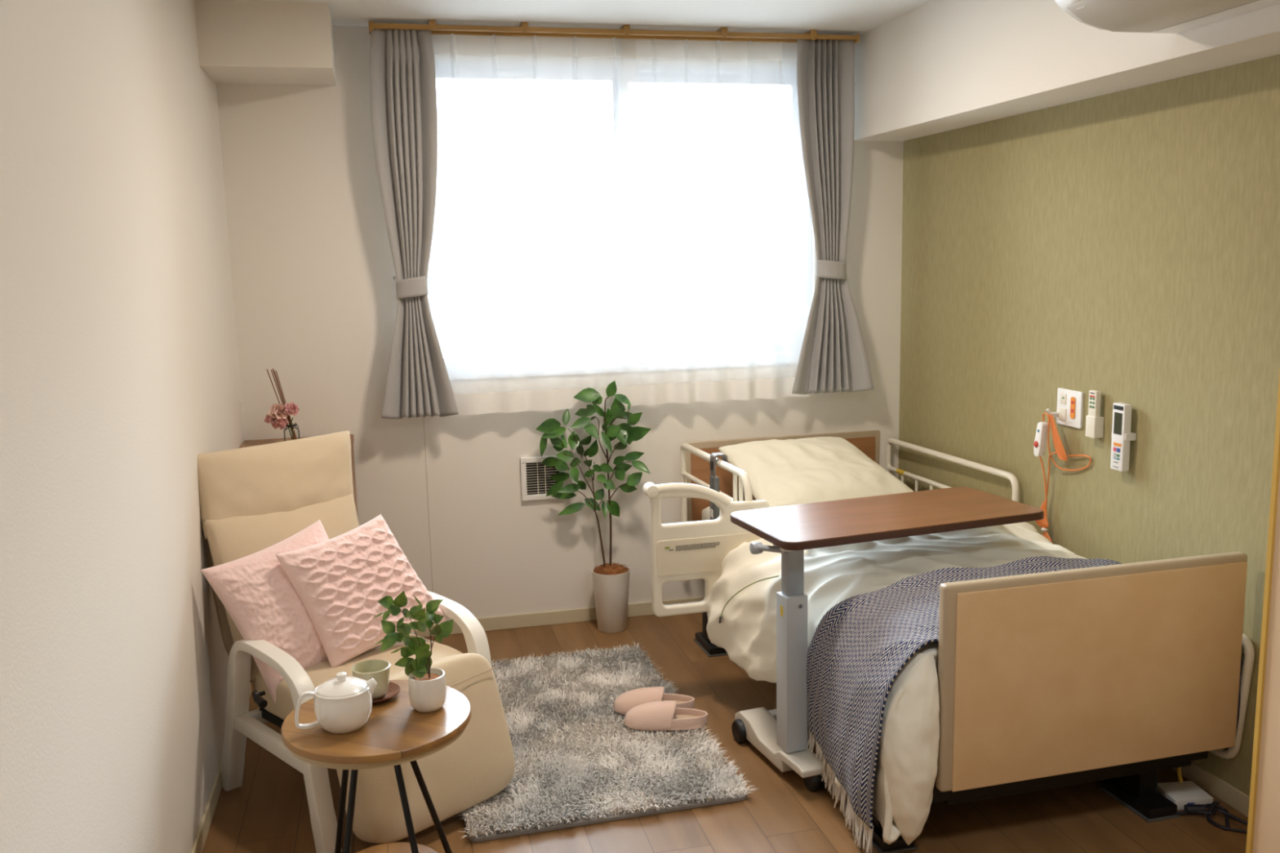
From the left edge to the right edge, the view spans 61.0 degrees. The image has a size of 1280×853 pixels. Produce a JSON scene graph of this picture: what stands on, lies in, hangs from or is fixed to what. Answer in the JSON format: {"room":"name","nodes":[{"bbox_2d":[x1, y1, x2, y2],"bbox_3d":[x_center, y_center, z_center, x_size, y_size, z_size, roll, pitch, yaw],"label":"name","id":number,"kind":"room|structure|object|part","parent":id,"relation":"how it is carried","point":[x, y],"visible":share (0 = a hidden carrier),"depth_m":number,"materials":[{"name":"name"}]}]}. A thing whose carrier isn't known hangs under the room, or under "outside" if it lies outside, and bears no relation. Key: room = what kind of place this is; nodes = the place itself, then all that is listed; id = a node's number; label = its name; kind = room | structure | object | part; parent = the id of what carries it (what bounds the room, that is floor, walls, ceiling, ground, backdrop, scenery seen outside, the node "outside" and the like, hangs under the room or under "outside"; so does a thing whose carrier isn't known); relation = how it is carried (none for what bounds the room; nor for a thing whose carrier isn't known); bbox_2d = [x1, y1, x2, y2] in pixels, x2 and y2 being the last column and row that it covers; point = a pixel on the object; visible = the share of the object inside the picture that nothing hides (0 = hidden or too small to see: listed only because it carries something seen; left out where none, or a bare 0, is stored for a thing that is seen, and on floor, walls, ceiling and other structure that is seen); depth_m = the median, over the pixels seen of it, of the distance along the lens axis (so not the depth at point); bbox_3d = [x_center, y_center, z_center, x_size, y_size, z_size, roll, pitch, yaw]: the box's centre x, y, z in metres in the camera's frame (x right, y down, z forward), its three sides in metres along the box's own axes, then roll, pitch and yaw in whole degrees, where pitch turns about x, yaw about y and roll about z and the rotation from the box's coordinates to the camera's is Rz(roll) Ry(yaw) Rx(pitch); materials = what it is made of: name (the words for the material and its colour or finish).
{"room":"care facility","nodes":[
{"label":"care facility","id":0,"kind":"room"},
{"bbox_2d":[0,0,244,852],"bbox_3d":[-0.969,0.113,1.527,0.100,2.400,5.400,-3,9,-13],"label":"wall","id":1,"kind":"structure","parent":0,"point":[119,368],"depth_m":2.19,"materials":[{"name":"white paint"}]},
{"bbox_2d":[191,682,251,852],"bbox_3d":[-0.889,1.267,1.716,0.009,0.058,5.390,-3,9,-13],"label":"baseboard","id":2,"kind":"structure","parent":1,"relation":"attached to","point":[203,829],"depth_m":2.98,"materials":[{"name":"beige"}]},
{"bbox_2d":[194,0,337,84],"bbox_3d":[-1.308,-1.350,3.837,0.428,0.213,0.370,-3,9,-13],"label":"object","id":3,"kind":"structure","parent":1,"relation":"attached to","point":[239,41],"depth_m":3.67,"materials":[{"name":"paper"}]},
{"bbox_2d":[216,25,903,620],"bbox_3d":[-0.216,-0.374,4.519,2.946,2.400,0.160,-3,9,-13],"label":"wall","id":4,"kind":"structure","parent":0,"point":[313,271],"depth_m":4.37,"materials":[{"name":"white paint"}]},
{"bbox_2d":[422,416,433,592],"bbox_3d":[-0.856,0.314,4.388,0.002,1.000,0.001,-3,9,-13],"label":"trim","id":5,"kind":"structure","parent":4,"relation":"attached to","point":[423,416],"depth_m":4.39,"materials":[{"name":"plastic"}]},
{"bbox_2d":[520,455,564,501],"bbox_3d":[-0.400,0.212,4.472,0.181,0.179,0.018,-3,9,-13],"label":"air vent","id":6,"kind":"object","parent":4,"relation":"in","point":[535,483],"visible":0.59,"depth_m":4.47,"materials":[{"name":"white plastic"}]},
{"bbox_2d":[525,462,558,494],"bbox_3d":[-0.399,0.212,4.471,0.140,0.139,0.006,-3,9,-13],"label":"grille","id":7,"kind":"object","parent":6,"relation":"attached to","point":[538,482],"depth_m":4.47,"materials":[{"name":"beige plastic"}]},
{"bbox_2d":[414,596,704,637],"bbox_3d":[-0.171,0.795,4.619,2.746,0.058,0.009,-3,9,-13],"label":"baseboard","id":8,"kind":"structure","parent":4,"relation":"attached to","point":[580,615],"depth_m":4.57,"materials":[{"name":"beige wood"}]},
{"bbox_2d":[426,59,812,380],"bbox_3d":[-0.086,-0.847,4.471,1.684,1.237,0.172,-3,9,-13],"label":"window","id":9,"kind":"structure","parent":4,"relation":"in","point":[627,358],"depth_m":4.49,"materials":[{"name":"grey"}]},
{"bbox_3d":[-0.453,-0.837,4.387,0.852,1.159,0.030,-3,9,-13],"label":"sash","id":10,"kind":"part","parent":9,"relation":"part of","materials":[{"name":"grey glass"}]},
{"bbox_3d":[-0.073,-0.247,4.565,1.684,0.023,0.172,-3,9,-13],"label":"sill","id":11,"kind":"part","parent":9,"relation":"part of","materials":[{"name":"grey"}]},
{"bbox_3d":[0.290,-0.886,4.596,0.812,1.159,0.030,-3,9,-13],"label":"sash","id":12,"kind":"part","parent":9,"relation":"part of","materials":[{"name":"grey glass"}]},
{"bbox_2d":[245,0,932,35],"bbox_3d":[0.383,-1.186,1.680,2.946,0.060,5.660,-3,9,-13],"label":"ceiling","id":13,"kind":"structure","parent":0,"point":[848,17],"depth_m":3.94,"materials":[{"name":"white paint"}]},
{"bbox_2d":[368,19,859,43],"bbox_3d":[-0.065,-1.522,4.204,1.916,0.042,0.138,-3,9,-13],"label":"rail","id":14,"kind":"object","parent":13,"relation":"attached to","point":[522,30],"visible":0.93,"depth_m":4.16,"materials":[{"name":"brown wood"}]},
{"bbox_2d":[369,28,458,419],"bbox_3d":[-0.879,-0.753,4.142,0.287,1.450,0.150,-3,9,-13],"label":"curtain","id":15,"kind":"object","parent":14,"relation":"hanging from","point":[403,94],"visible":1,"depth_m":4.07,"materials":[{"name":"grey fabric"}]},
{"bbox_2d":[430,33,641,417],"bbox_3d":[-0.420,-0.773,4.240,0.862,1.440,0.041,-3,9,-13],"label":"sheer curtain","id":16,"kind":"object","parent":14,"relation":"hanging from","point":[443,44],"visible":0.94,"depth_m":4.21,"materials":[{"name":"white fabric"}]},
{"bbox_2d":[621,37,812,405],"bbox_3d":[0.326,-0.818,4.419,0.800,1.440,0.053,-3,9,-13],"label":"sheer curtain","id":17,"kind":"object","parent":14,"relation":"hanging from","point":[731,389],"visible":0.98,"depth_m":4.43,"materials":[{"name":"white fabric"}]},
{"bbox_2d":[791,39,873,394],"bbox_3d":[0.780,-0.853,4.517,0.370,1.434,0.148,-4,9,-15],"label":"curtain","id":18,"kind":"object","parent":14,"relation":"hanging from","point":[833,357],"visible":1,"depth_m":4.46,"materials":[{"name":"grey fabric"}]},
{"bbox_2d":[202,612,1248,852],"bbox_3d":[0.437,1.243,2.062,2.946,0.060,5.660,-3,9,-13],"label":"floor","id":19,"kind":"structure","parent":0,"point":[269,812],"depth_m":2.98,"materials":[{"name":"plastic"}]},
{"bbox_2d":[239,434,358,691],"bbox_3d":[-1.268,0.496,4.092,0.406,0.860,0.407,-3,9,-13],"label":"base cabinet","id":20,"kind":"object","parent":19,"relation":"on","point":[246,443],"visible":0.13,"depth_m":4.13,"materials":[{"name":"brown wood"}]},
{"bbox_3d":[-1.454,0.518,4.055,0.018,0.835,0.390,-3,9,-13],"label":"panel","id":21,"kind":"part","parent":20,"relation":"part of","materials":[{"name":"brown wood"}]},
{"bbox_2d":[263,368,299,441],"bbox_3d":[-1.332,-0.072,4.029,0.128,0.285,0.089,-3,9,-13],"label":"reed diffuser","id":22,"kind":"object","parent":20,"relation":"on","point":[278,415],"visible":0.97,"depth_m":4.02,"materials":[{"name":"clear glass"}]},
{"bbox_2d":[263,414,275,423],"bbox_3d":[-1.367,-0.031,4.024,0.048,0.040,0.048,3,10,25],"label":"flower","id":23,"kind":"object","parent":22,"relation":"on","point":[271,419],"depth_m":4.02,"materials":[{"name":"pink plant"}]},
{"bbox_2d":[267,403,288,418],"bbox_3d":[-1.340,-0.058,4.025,0.081,0.062,0.080,-3,9,-13],"label":"flower","id":24,"kind":"object","parent":22,"relation":"on","point":[279,411],"depth_m":4.01,"materials":[{"name":"pink plant"}]},
{"bbox_2d":[271,417,288,429],"bbox_3d":[-1.335,-0.014,4.027,0.064,0.053,0.058,0,9,8],"label":"flower","id":25,"kind":"object","parent":22,"relation":"on","point":[282,423],"depth_m":4.02,"materials":[{"name":"pink plant"}]},
{"bbox_2d":[283,401,298,416],"bbox_3d":[-1.297,-0.065,4.032,0.059,0.055,0.064,2,10,20],"label":"flower","id":26,"kind":"object","parent":22,"relation":"on","point":[290,408],"depth_m":4.02,"materials":[{"name":"pink plant"}]},
{"bbox_2d":[284,422,299,441],"bbox_3d":[-1.305,0.026,4.068,0.056,0.078,0.056,-3,9,-13],"label":"glass bottle","id":27,"kind":"object","parent":22,"relation":"on","point":[286,424],"depth_m":4.06,"materials":[{"name":"clear glass"}]},
{"bbox_3d":[-1.083,0.497,4.140,0.018,0.835,0.390,-3,9,-13],"label":"panel","id":28,"kind":"part","parent":20,"relation":"part of","materials":[{"name":"brown wood"}]},
{"bbox_2d":[197,430,514,852],"bbox_3d":[-0.856,0.572,3.174,0.939,0.994,0.614,7,12,43],"label":"armchair","id":29,"kind":"object","parent":19,"relation":"on","point":[254,499],"visible":0.59,"depth_m":3.09,"materials":[{"name":"beige fabric"}]},
{"bbox_3d":[-0.942,0.810,3.305,0.030,0.040,0.560,7,12,43],"label":"cross rail","id":30,"kind":"part","parent":29,"relation":"part of","materials":[{"name":"white wood"}]},
{"bbox_3d":[-1.045,0.749,2.985,0.035,0.032,0.074,-5,10,-24],"label":"recline lever","id":31,"kind":"part","parent":29,"relation":"part of","materials":[{"name":"black plastic"}]},
{"bbox_2d":[200,520,328,703],"bbox_3d":[-0.988,0.528,3.106,0.464,0.460,0.208,-10,12,-42],"label":"throw cushion","id":32,"kind":"object","parent":29,"relation":"on","point":[255,589],"visible":0.57,"depth_m":3.02,"materials":[{"name":"pink fabric"}]},
{"bbox_3d":[-1.009,0.868,2.986,0.441,0.055,0.034,7,12,43],"label":"rail","id":33,"kind":"part","parent":29,"relation":"part of","materials":[{"name":"white wood"}]},
{"bbox_2d":[197,430,354,538],"bbox_3d":[-1.106,0.176,3.353,0.160,0.258,0.540,7,12,43],"label":"cushion","id":34,"kind":"object","parent":29,"relation":"on","point":[243,490],"depth_m":3.27,"materials":[{"name":"beige fabric"}]},
{"bbox_2d":[203,493,359,682],"bbox_3d":[-1.036,0.473,3.304,0.229,0.461,0.493,7,12,43],"label":"cushion","id":35,"kind":"object","parent":29,"relation":"on","point":[232,535],"depth_m":3.23,"materials":[{"name":"beige fabric"}]},
{"bbox_3d":[-1.019,0.848,2.993,0.608,0.512,0.048,7,12,43],"label":"arm frame","id":36,"kind":"part","parent":29,"relation":"part of","materials":[{"name":"white wood"}]},
{"bbox_2d":[253,633,462,719],"bbox_3d":[-0.806,0.739,3.163,0.556,0.176,0.490,7,12,43],"label":"seat cushion","id":37,"kind":"object","parent":29,"relation":"on","point":[442,656],"depth_m":3.05,"materials":[{"name":"beige fabric"}]},
{"bbox_2d":[275,514,448,666],"bbox_3d":[-0.801,0.472,3.168,0.479,0.375,0.196,-10,12,-44],"label":"throw cushion","id":38,"kind":"object","parent":29,"relation":"on","point":[340,580],"visible":0.91,"depth_m":3.08,"materials":[{"name":"pink fabric"}]},
{"bbox_3d":[-0.633,0.776,3.392,0.608,0.512,0.048,7,12,43],"label":"arm frame","id":39,"kind":"part","parent":29,"relation":"part of","materials":[{"name":"white wood"}]},
{"bbox_2d":[280,680,471,852],"bbox_3d":[-0.587,0.908,2.495,0.417,0.517,0.417,-3,9,-13],"label":"side table","id":40,"kind":"object","parent":19,"relation":"on","point":[394,734],"visible":0.72,"depth_m":2.38,"materials":[{"name":"brown wood"}]},
{"bbox_2d":[294,671,377,733],"bbox_3d":[-0.666,0.601,2.393,0.157,0.124,0.125,0,9,11],"label":"teapot","id":41,"kind":"object","parent":40,"relation":"on","point":[343,704],"visible":1,"depth_m":2.35,"materials":[{"name":"white ceramic"}]},
{"bbox_3d":[-0.727,0.618,2.365,0.052,0.082,0.013,-5,10,-21],"label":"handle","id":42,"kind":"part","parent":41,"relation":"part of","materials":[{"name":"white ceramic"}]},
{"bbox_3d":[-0.655,0.558,2.384,0.108,0.037,0.108,-5,10,-21],"label":"lid","id":43,"kind":"part","parent":41,"relation":"part of","materials":[{"name":"white ceramic"}]},
{"bbox_3d":[-0.607,0.587,2.403,0.044,0.055,0.043,0,9,11],"label":"spout","id":44,"kind":"part","parent":41,"relation":"part of","materials":[{"name":"white ceramic"}]},
{"bbox_3d":[-0.711,0.912,2.589,0.124,0.483,0.015,5,11,37],"label":"leg","id":45,"kind":"part","parent":40,"relation":"part of","materials":[{"name":"black metal"}]},
{"bbox_3d":[-0.641,0.946,2.364,0.015,0.484,0.144,2,10,22],"label":"leg","id":46,"kind":"part","parent":40,"relation":"part of","materials":[{"name":"black metal"}]},
{"bbox_2d":[372,681,399,702],"bbox_3d":[-0.624,0.630,2.551,0.120,0.016,0.120,-3,9,-13],"label":"saucer","id":47,"kind":"object","parent":40,"relation":"on","point":[393,688],"visible":0.27,"depth_m":2.55,"materials":[{"name":"brown paint"}]},
{"bbox_2d":[351,659,390,699],"bbox_3d":[-0.628,0.596,2.543,0.089,0.072,0.089,-3,9,-13],"label":"tea cup","id":48,"kind":"object","parent":47,"relation":"on","point":[379,670],"visible":0.69,"depth_m":2.53,"materials":[{"name":"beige ceramic"}]},
{"bbox_2d":[356,842,437,852],"bbox_3d":[-0.584,1.039,2.515,0.258,0.017,0.258,-3,9,-13],"label":"shelf","id":49,"kind":"object","parent":40,"relation":"attached to","point":[394,847],"depth_m":2.61,"materials":[{"name":"brown wood"}]},
{"bbox_3d":[-0.499,0.937,2.405,0.015,0.484,0.159,-9,12,-42],"label":"leg","id":50,"kind":"part","parent":40,"relation":"part of","materials":[{"name":"black metal"}]},
{"bbox_2d":[373,591,453,712],"bbox_3d":[-0.514,0.505,2.473,0.175,0.283,0.085,1,9,12],"label":"potted plant","id":51,"kind":"object","parent":40,"relation":"on","point":[427,687],"visible":1,"depth_m":2.46,"materials":[{"name":"green plant"}]},
{"bbox_3d":[-0.486,0.605,2.483,0.085,0.080,0.085,-3,9,-13],"label":"pot","id":52,"kind":"part","parent":51,"relation":"part of","materials":[{"name":"white ceramic"}]},
{"bbox_3d":[-0.477,0.503,2.467,0.013,0.158,0.011,2,9,18],"label":"stem","id":53,"kind":"part","parent":51,"relation":"part of","materials":[{"name":"brown"}]},
{"bbox_3d":[-0.495,0.909,2.581,0.164,0.484,0.015,-9,12,-42],"label":"leg","id":54,"kind":"part","parent":40,"relation":"part of","materials":[{"name":"black metal"}]},
{"bbox_2d":[536,380,651,633],"bbox_3d":[-0.176,0.329,4.439,0.461,1.034,0.164,-1,9,5],"label":"potted plant","id":55,"kind":"object","parent":19,"relation":"on","point":[611,582],"visible":1,"depth_m":4.41,"materials":[{"name":"green plant"}]},
{"bbox_3d":[-0.160,0.459,4.460,0.045,0.225,0.020,4,10,29],"label":"stem","id":56,"kind":"part","parent":55,"relation":"part of","materials":[{"name":"brown"}]},
{"bbox_3d":[-0.128,0.229,4.426,0.020,0.710,0.033,-3,9,-13],"label":"stem","id":57,"kind":"part","parent":55,"relation":"part of","materials":[{"name":"brown plant"}]},
{"bbox_3d":[-0.117,0.715,4.495,0.160,0.252,0.160,-3,9,-13],"label":"pot","id":58,"kind":"part","parent":55,"relation":"part of","materials":[{"name":"beige ceramic"}]},
{"bbox_2d":[457,642,757,842],"bbox_3d":[-0.232,0.969,3.547,0.869,0.050,1.292,-4,9,-15],"label":"shaggy rug","id":59,"kind":"object","parent":19,"relation":"on","point":[577,763],"visible":0.69,"depth_m":3.30,"materials":[{"name":"grey carpet"}]},
{"bbox_2d":[613,686,694,715],"bbox_3d":[0.046,0.904,3.603,0.270,0.077,0.104,-1,9,2],"label":"slipper","id":60,"kind":"object","parent":59,"relation":"on","point":[624,703],"visible":0.72,"depth_m":3.58,"materials":[{"name":"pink fabric"}]},
{"bbox_2d":[623,701,707,730],"bbox_3d":[0.083,0.921,3.487,0.270,0.077,0.104,-1,9,3],"label":"slipper","id":61,"kind":"object","parent":59,"relation":"on","point":[658,715],"visible":1,"depth_m":3.45,"materials":[{"name":"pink fabric"}]},
{"bbox_2d":[730,486,1044,791],"bbox_3d":[0.738,0.627,3.352,0.918,0.743,0.454,-4,10,-20],"label":"table","id":62,"kind":"object","parent":19,"relation":"on","point":[780,734],"visible":0.77,"depth_m":3.17,"materials":[{"name":"brown wood"}]},
{"bbox_3d":[0.334,0.348,3.104,0.034,0.036,0.036,-4,10,-20],"label":"height lever","id":63,"kind":"part","parent":62,"relation":"part of","materials":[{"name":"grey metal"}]},
{"bbox_3d":[0.679,0.904,3.542,0.575,0.036,0.040,-4,10,-20],"label":"arm","id":64,"kind":"part","parent":62,"relation":"part of","materials":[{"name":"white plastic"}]},
{"bbox_3d":[0.767,0.310,3.227,0.795,0.024,0.070,-4,10,-20],"label":"support arm","id":65,"kind":"part","parent":62,"relation":"part of","materials":[{"name":"grey metal"}]},
{"bbox_3d":[0.443,0.715,3.167,0.070,0.471,0.068,-4,10,-20],"label":"post","id":66,"kind":"part","parent":62,"relation":"part of","materials":[{"name":"grey metal"}]},
{"bbox_3d":[0.439,0.428,3.123,0.052,0.180,0.044,-4,10,-20],"label":"post","id":67,"kind":"part","parent":62,"relation":"part of","materials":[{"name":"grey metal"}]},
{"bbox_2d":[642,430,1254,852],"bbox_3d":[0.715,0.550,3.711,1.368,0.784,2.101,-4,9,-14],"label":"bed","id":68,"kind":"object","parent":19,"relation":"on","point":[1120,675],"visible":0.73,"depth_m":2.78,"materials":[{"name":"beige"}]},
{"bbox_3d":[0.037,0.212,3.610,0.046,0.046,0.049,-4,9,-14],"label":"knob","id":69,"kind":"part","parent":68,"relation":"part of","materials":[{"name":"beige plastic"}]},
{"bbox_3d":[0.236,0.433,3.680,0.370,0.123,0.004,-4,9,-14],"label":"inset panel","id":70,"kind":"part","parent":68,"relation":"part of","materials":[{"name":"beige plastic"}]},
{"bbox_3d":[0.892,0.518,3.745,0.870,0.156,1.970,-4,9,-14],"label":"mattress","id":71,"kind":"part","parent":68,"relation":"part of","materials":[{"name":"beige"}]},
{"bbox_3d":[0.286,0.792,4.258,0.090,0.144,0.190,-4,9,-14],"label":"leg","id":72,"kind":"part","parent":68,"relation":"part of","materials":[{"name":"black plastic"}]},
{"bbox_3d":[0.279,0.315,4.108,0.027,0.424,0.802,-4,9,-14],"label":"rail","id":73,"kind":"part","parent":68,"relation":"part of","materials":[{"name":"beige"}]},
{"bbox_2d":[709,452,727,519],"bbox_3d":[0.292,0.234,4.034,0.056,0.268,0.056,-4,9,-14],"label":"controller","id":74,"kind":"object","parent":68,"relation":"hanging from","point":[713,479],"visible":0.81,"depth_m":4.01,"materials":[{"name":"grey plastic"}]},
{"bbox_3d":[0.625,0.310,4.733,0.904,0.545,0.030,-4,9,-14],"label":"headboard","id":75,"kind":"part","parent":68,"relation":"part of","materials":[{"name":"beige wood"}]},
{"bbox_3d":[0.630,0.316,4.718,0.850,0.498,0.008,-4,9,-14],"label":"headboard panel","id":76,"kind":"part","parent":68,"relation":"part of","materials":[{"name":"brown wood"}]},
{"bbox_2d":[716,436,913,507],"bbox_3d":[0.732,0.177,4.456,0.724,0.245,0.404,-5,10,-21],"label":"bed pillow","id":77,"kind":"object","parent":68,"relation":"on","point":[800,471],"visible":0.91,"depth_m":4.36,"materials":[{"name":"beige fabric"}]},
{"bbox_3d":[0.640,1.003,2.868,0.090,0.144,0.190,-4,9,-14],"label":"leg","id":78,"kind":"part","parent":68,"relation":"part of","materials":[{"name":"black plastic"}]},
{"bbox_2d":[706,522,1087,845],"bbox_3d":[0.908,0.650,3.305,1.134,0.616,1.212,-4,9,-14],"label":"duvet","id":79,"kind":"object","parent":68,"relation":"on","point":[741,604],"visible":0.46,"depth_m":3.26,"materials":[{"name":"white fabric"}]},
{"bbox_2d":[806,555,1121,852],"bbox_3d":[1.020,0.715,3.064,1.076,0.633,0.613,-4,9,-14],"label":"throw blanket","id":80,"kind":"object","parent":79,"relation":"on","point":[856,651],"visible":0.45,"depth_m":2.90,"materials":[{"name":"fabric"}]},
{"bbox_3d":[1.225,0.264,4.360,0.025,0.327,0.985,-4,9,-14],"label":"rail","id":81,"kind":"part","parent":68,"relation":"part of","materials":[{"name":"beige"}]},
{"bbox_3d":[0.898,0.733,3.695,0.840,0.160,1.822,-4,9,-14],"label":"frame","id":82,"kind":"part","parent":68,"relation":"part of","materials":[{"name":"black plastic"}]},
{"bbox_3d":[1.161,0.618,2.772,0.881,0.533,0.034,-4,9,-14],"label":"footboard","id":83,"kind":"part","parent":68,"relation":"part of","materials":[{"name":"beige wood"}]},
{"bbox_3d":[1.177,0.629,2.759,0.844,0.511,0.007,-4,9,-14],"label":"footboard panel","id":84,"kind":"part","parent":68,"relation":"part of","materials":[{"name":"beige wood"}]},
{"bbox_3d":[1.381,0.966,2.997,0.090,0.144,0.190,-4,9,-14],"label":"leg","id":85,"kind":"part","parent":68,"relation":"part of","materials":[{"name":"black plastic"}]},
{"bbox_3d":[1.496,0.666,3.342,0.025,0.382,0.965,-4,9,-14],"label":"lowered rail","id":86,"kind":"part","parent":68,"relation":"part of","materials":[{"name":"beige metal"}]},
{"bbox_2d":[1235,656,1242,736],"bbox_3d":[1.583,0.715,2.924,0.022,0.266,0.069,-7,11,-34],"label":"cable","id":87,"kind":"object","parent":68,"relation":"hanging from","point":[1239,693],"visible":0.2,"depth_m":2.90,"materials":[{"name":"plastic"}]},
{"bbox_2d":[1157,781,1213,810],"bbox_3d":[1.509,1.024,3.014,0.110,0.030,0.102,-2,9,-5],"label":"power adapter","id":88,"kind":"object","parent":19,"relation":"on","point":[1186,793],"visible":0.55,"depth_m":3.00,"materials":[{"name":"white plastic"}]},
{"bbox_2d":[1177,767,1182,782],"bbox_3d":[1.521,0.865,3.045,0.018,0.267,0.044,3,10,26],"label":"cord","id":89,"kind":"object","parent":88,"relation":"attached to","point":[1179,769],"visible":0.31,"depth_m":3.04,"materials":[{"name":"yellow plastic"}]},
{"bbox_2d":[1168,800,1248,833],"bbox_3d":[1.541,1.035,2.922,0.273,0.034,0.140,3,10,26],"label":"cable","id":90,"kind":"object","parent":19,"relation":"on","point":[1200,809],"visible":0.86,"depth_m":2.92,"materials":[{"name":"black plastic"}]},
{"bbox_2d":[897,53,1279,796],"bbox_3d":[1.802,-0.047,2.157,0.100,2.400,5.400,-3,9,-13],"label":"wall","id":91,"kind":"structure","parent":0,"point":[1124,245],"depth_m":3.34,"materials":[{"name":"green paint"}]},
{"bbox_2d":[1033,408,1091,542],"bbox_3d":[1.417,0.220,3.625,0.064,0.553,0.238,-6,10,-29],"label":"handset","id":92,"kind":"object","parent":91,"relation":"hanging from","point":[1042,433],"visible":0.8,"depth_m":3.65,"materials":[{"name":"white plastic"}]},
{"bbox_2d":[853,0,1279,141],"bbox_3d":[1.312,-1.215,3.256,0.237,0.414,2.720,-3,9,-13],"label":"soffit","id":93,"kind":"object","parent":91,"relation":"attached to","point":[938,66],"depth_m":3.46,"materials":[{"name":"white paint"}]},
{"bbox_2d":[1053,387,1084,428],"bbox_3d":[1.407,-0.060,3.585,0.035,0.120,0.134,-3,9,-13],"label":"outlet plate","id":94,"kind":"object","parent":91,"relation":"attached to","point":[1069,402],"visible":1,"depth_m":3.58,"materials":[{"name":"white plastic"}]},
{"bbox_2d":[1070,396,1075,418],"bbox_3d":[1.420,-0.061,3.562,0.004,0.072,0.024,-3,9,-13],"label":"socket","id":95,"kind":"object","parent":94,"relation":"attached to","point":[1073,399],"depth_m":3.56,"materials":[{"name":"orange plastic"}]},
{"bbox_2d":[1085,390,1103,438],"bbox_3d":[1.442,-0.040,3.439,0.034,0.149,0.046,-3,9,-13],"label":"remote","id":96,"kind":"object","parent":91,"relation":"attached to","point":[1094,421],"visible":1,"depth_m":3.42,"materials":[{"name":"beige plastic"}]},
{"bbox_2d":[1110,402,1136,471],"bbox_3d":[1.472,0.032,3.310,0.042,0.205,0.068,-3,9,-13],"label":"remote","id":97,"kind":"object","parent":91,"relation":"attached to","point":[1122,435],"visible":1,"depth_m":3.29,"materials":[{"name":"white plastic"}]},
{"bbox_2d":[1172,760,1249,817],"bbox_3d":[1.471,0.917,3.613,0.009,0.058,2.710,-3,9,-13],"label":"baseboard","id":98,"kind":"structure","parent":91,"relation":"attached to","point":[1235,798],"depth_m":3.02,"materials":[{"name":"beige wood"}]},
{"bbox_2d":[1054,0,1279,33],"bbox_3d":[1.233,-1.049,2.263,0.374,0.299,0.775,-3,9,-13],"label":"ceiling light","id":99,"kind":"object","parent":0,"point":[1162,16],"visible":1,"depth_m":2.48,"materials":[{"name":"white plastic"}]},
{"bbox_2d":[1252,471,1279,852],"bbox_3d":[1.773,0.172,0.771,0.595,2.400,2.680,-3,9,-13],"label":"wall","id":100,"kind":"structure","parent":0,"point":[1266,839],"depth_m":2.06,"materials":[{"name":"beige paint"}]},
{"bbox_2d":[1245,369,1279,852],"bbox_3d":[1.180,-0.008,1.997,0.016,2.400,0.010,-3,9,-13],"label":"trim","id":101,"kind":"structure","parent":100,"relation":"attached to","point":[1276,464],"depth_m":2.06,"materials":[{"name":"brown wood"}]}
]}

